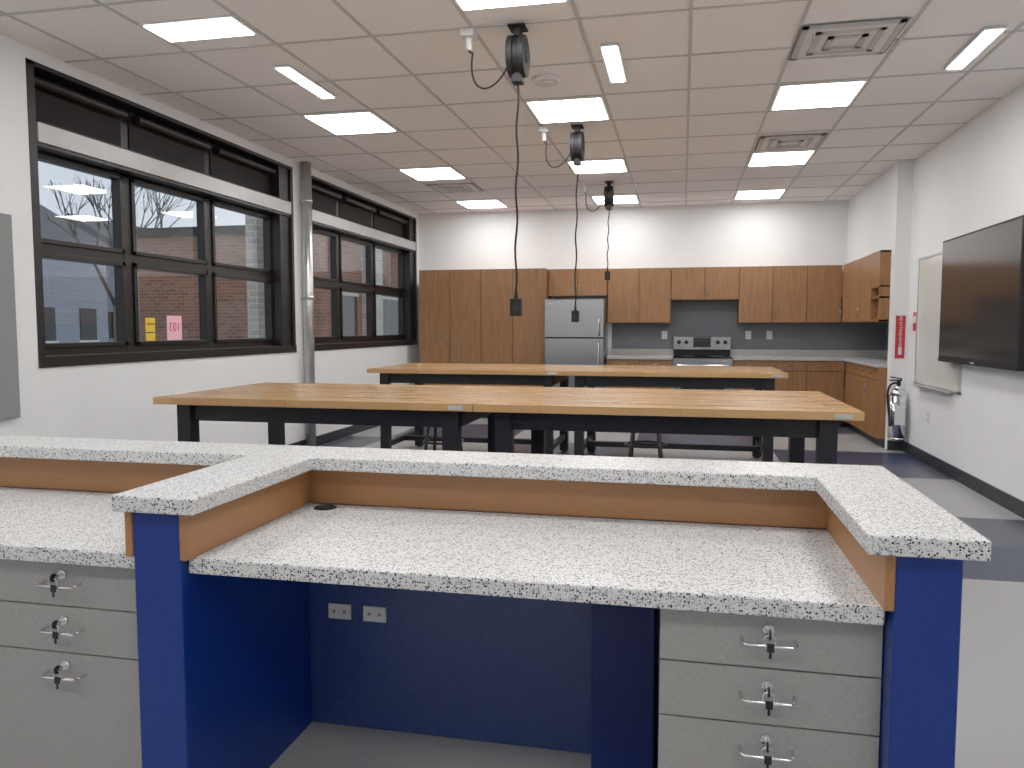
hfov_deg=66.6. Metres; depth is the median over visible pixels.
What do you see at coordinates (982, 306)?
television
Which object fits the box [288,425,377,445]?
baseboard
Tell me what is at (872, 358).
countertop
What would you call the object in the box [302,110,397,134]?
ceiling light panel
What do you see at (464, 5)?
ceiling light panel
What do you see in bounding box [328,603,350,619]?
outlet plate
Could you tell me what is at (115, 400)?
wall
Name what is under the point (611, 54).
recessed light
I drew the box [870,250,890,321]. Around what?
open shelf unit
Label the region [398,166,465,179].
ceiling light panel
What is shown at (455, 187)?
ceiling vent
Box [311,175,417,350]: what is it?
window
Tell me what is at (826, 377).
base cabinet
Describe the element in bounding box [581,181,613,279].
reel
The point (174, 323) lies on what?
sign
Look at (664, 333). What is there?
electrical outlet
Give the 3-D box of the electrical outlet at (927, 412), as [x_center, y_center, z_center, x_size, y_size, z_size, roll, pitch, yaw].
[3.977,0.316,7.465,0.010,0.115,0.075,1,4,12]
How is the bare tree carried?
on the ground
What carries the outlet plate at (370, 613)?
attached to the reception desk
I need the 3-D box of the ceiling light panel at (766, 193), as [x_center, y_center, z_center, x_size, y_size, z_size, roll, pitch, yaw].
[3.178,-2.437,10.028,0.589,0.016,0.630,1,4,12]
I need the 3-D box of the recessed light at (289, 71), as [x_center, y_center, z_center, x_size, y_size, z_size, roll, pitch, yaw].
[-1.433,-2.101,5.447,0.120,0.018,0.720,1,4,12]
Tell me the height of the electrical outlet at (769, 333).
0.115 m
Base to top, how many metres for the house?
7.250 m
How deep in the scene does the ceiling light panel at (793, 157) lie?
7.82 m
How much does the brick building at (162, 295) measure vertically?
3.950 m
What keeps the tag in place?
attached to the wall at (972, 180)
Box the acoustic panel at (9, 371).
[0,213,20,419]
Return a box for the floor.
[269,418,1023,767]
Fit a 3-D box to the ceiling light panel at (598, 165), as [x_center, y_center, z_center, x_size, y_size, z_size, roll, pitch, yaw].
[0.919,-2.312,8.294,0.588,0.016,0.630,1,4,12]
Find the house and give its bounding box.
[62,213,142,341]
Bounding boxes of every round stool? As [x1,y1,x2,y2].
[423,427,463,450]
[625,433,666,457]
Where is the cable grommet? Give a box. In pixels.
[313,504,336,509]
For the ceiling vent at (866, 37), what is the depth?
4.60 m
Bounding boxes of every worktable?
[153,382,517,451]
[367,363,577,454]
[473,387,863,463]
[562,365,787,461]
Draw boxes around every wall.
[0,34,419,444]
[418,200,848,422]
[847,82,1023,500]
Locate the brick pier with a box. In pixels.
[245,215,264,337]
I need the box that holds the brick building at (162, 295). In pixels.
[136,225,397,340]
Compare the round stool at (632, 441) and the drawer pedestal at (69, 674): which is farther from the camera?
the round stool at (632, 441)
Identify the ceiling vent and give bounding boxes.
[427,183,483,192]
[754,133,827,151]
[787,17,910,60]
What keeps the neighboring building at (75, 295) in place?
on the ground
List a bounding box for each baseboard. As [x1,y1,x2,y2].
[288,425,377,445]
[887,440,1023,518]
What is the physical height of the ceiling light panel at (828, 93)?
0.016 m
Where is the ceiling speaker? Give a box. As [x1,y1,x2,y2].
[531,74,559,86]
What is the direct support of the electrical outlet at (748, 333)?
attached to the wall at (802, 233)
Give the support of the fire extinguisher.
attached to the wall at (972, 180)
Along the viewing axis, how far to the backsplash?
10.92 m
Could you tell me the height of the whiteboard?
1.255 m
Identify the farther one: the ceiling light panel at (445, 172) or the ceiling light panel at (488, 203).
the ceiling light panel at (488, 203)
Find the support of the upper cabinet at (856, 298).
attached to the wall at (972, 180)
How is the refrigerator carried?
on the floor
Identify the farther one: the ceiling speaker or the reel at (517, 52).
the ceiling speaker
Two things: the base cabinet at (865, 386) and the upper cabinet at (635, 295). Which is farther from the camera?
the upper cabinet at (635, 295)
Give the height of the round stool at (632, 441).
0.662 m
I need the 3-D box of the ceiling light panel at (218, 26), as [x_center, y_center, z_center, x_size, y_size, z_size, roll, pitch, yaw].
[-1.795,-2.039,4.484,0.588,0.016,0.280,1,4,12]
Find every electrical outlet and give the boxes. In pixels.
[662,331,666,338]
[745,331,750,338]
[766,331,771,338]
[926,411,929,422]
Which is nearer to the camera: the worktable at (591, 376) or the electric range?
the worktable at (591, 376)
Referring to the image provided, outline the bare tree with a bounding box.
[43,175,195,340]
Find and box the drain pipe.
[300,161,315,445]
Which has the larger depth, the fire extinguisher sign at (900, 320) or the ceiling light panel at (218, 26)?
the fire extinguisher sign at (900, 320)
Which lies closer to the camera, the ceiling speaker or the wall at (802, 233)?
the ceiling speaker
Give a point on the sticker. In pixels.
(149, 322)
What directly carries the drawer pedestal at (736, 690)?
on the floor
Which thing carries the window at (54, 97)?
in the wall at (115, 400)
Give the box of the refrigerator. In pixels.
[545,299,607,387]
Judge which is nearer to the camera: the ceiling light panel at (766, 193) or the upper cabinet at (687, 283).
the ceiling light panel at (766, 193)
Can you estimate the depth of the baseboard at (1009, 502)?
6.45 m
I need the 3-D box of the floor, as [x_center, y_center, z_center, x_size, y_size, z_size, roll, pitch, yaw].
[0.360,0.993,5.021,7.000,0.100,13.200,1,4,12]
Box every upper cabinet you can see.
[548,268,607,296]
[608,268,671,322]
[671,267,738,300]
[737,265,841,322]
[840,254,888,322]
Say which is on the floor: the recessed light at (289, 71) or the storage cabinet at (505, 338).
the storage cabinet at (505, 338)
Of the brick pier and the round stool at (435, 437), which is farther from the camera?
the brick pier
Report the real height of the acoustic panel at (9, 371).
1.220 m
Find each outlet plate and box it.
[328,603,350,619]
[363,606,385,622]
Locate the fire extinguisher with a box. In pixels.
[886,376,907,440]
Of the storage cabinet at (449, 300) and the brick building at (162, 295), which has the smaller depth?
the storage cabinet at (449, 300)
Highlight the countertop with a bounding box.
[607,349,887,367]
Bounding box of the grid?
[0,0,1023,213]
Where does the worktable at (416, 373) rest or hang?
on the floor
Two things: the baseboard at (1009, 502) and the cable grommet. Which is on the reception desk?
the cable grommet
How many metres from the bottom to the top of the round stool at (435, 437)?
0.662 m
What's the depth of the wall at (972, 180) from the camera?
6.79 m
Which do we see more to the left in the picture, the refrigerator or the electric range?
the refrigerator
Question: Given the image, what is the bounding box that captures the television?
[938,215,1023,370]
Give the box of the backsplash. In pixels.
[612,297,888,353]
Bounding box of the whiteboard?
[911,251,961,393]
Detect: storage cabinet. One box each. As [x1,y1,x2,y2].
[419,269,482,417]
[481,268,551,417]
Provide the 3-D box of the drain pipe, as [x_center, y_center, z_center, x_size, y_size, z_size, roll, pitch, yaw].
[-2.148,-0.802,8.231,0.120,3.020,0.120,-3,5,-33]
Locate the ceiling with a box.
[0,0,1023,213]
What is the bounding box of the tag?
[913,312,916,330]
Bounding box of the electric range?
[673,336,732,389]
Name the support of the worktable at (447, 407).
on the floor
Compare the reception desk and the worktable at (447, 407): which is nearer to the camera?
the reception desk
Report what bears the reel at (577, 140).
hanging from the ceiling
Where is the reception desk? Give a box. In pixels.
[0,435,990,767]
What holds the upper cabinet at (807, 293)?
attached to the wall at (802, 233)
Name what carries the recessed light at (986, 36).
in the ceiling
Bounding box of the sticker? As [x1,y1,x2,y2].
[145,318,154,340]
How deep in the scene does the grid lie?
5.65 m
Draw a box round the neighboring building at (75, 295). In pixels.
[40,204,109,342]
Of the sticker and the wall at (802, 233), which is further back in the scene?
the wall at (802, 233)
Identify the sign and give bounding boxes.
[167,316,181,339]
[894,314,905,357]
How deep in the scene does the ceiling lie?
5.39 m
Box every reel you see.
[460,23,529,315]
[538,124,584,321]
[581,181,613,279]
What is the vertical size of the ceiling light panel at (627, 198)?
0.016 m
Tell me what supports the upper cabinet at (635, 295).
attached to the wall at (802, 233)
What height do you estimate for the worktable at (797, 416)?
0.910 m
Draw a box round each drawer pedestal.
[0,559,141,767]
[657,608,882,767]
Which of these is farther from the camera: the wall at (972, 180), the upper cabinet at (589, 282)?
the upper cabinet at (589, 282)
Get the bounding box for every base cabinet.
[607,359,672,388]
[732,360,844,426]
[844,362,886,447]
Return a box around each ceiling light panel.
[138,14,258,42]
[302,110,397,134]
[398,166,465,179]
[454,0,569,10]
[455,199,507,207]
[525,96,609,122]
[567,158,627,173]
[591,194,638,203]
[734,189,785,198]
[747,149,815,165]
[770,79,868,109]
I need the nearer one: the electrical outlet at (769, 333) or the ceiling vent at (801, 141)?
the ceiling vent at (801, 141)
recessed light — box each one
[272,64,336,98]
[599,43,626,82]
[943,25,1007,69]
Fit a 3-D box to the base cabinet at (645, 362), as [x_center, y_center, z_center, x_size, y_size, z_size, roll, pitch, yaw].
[1.801,0.079,10.957,0.885,0.872,0.630,1,4,12]
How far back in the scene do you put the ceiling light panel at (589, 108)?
6.10 m
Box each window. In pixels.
[25,58,296,367]
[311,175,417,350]

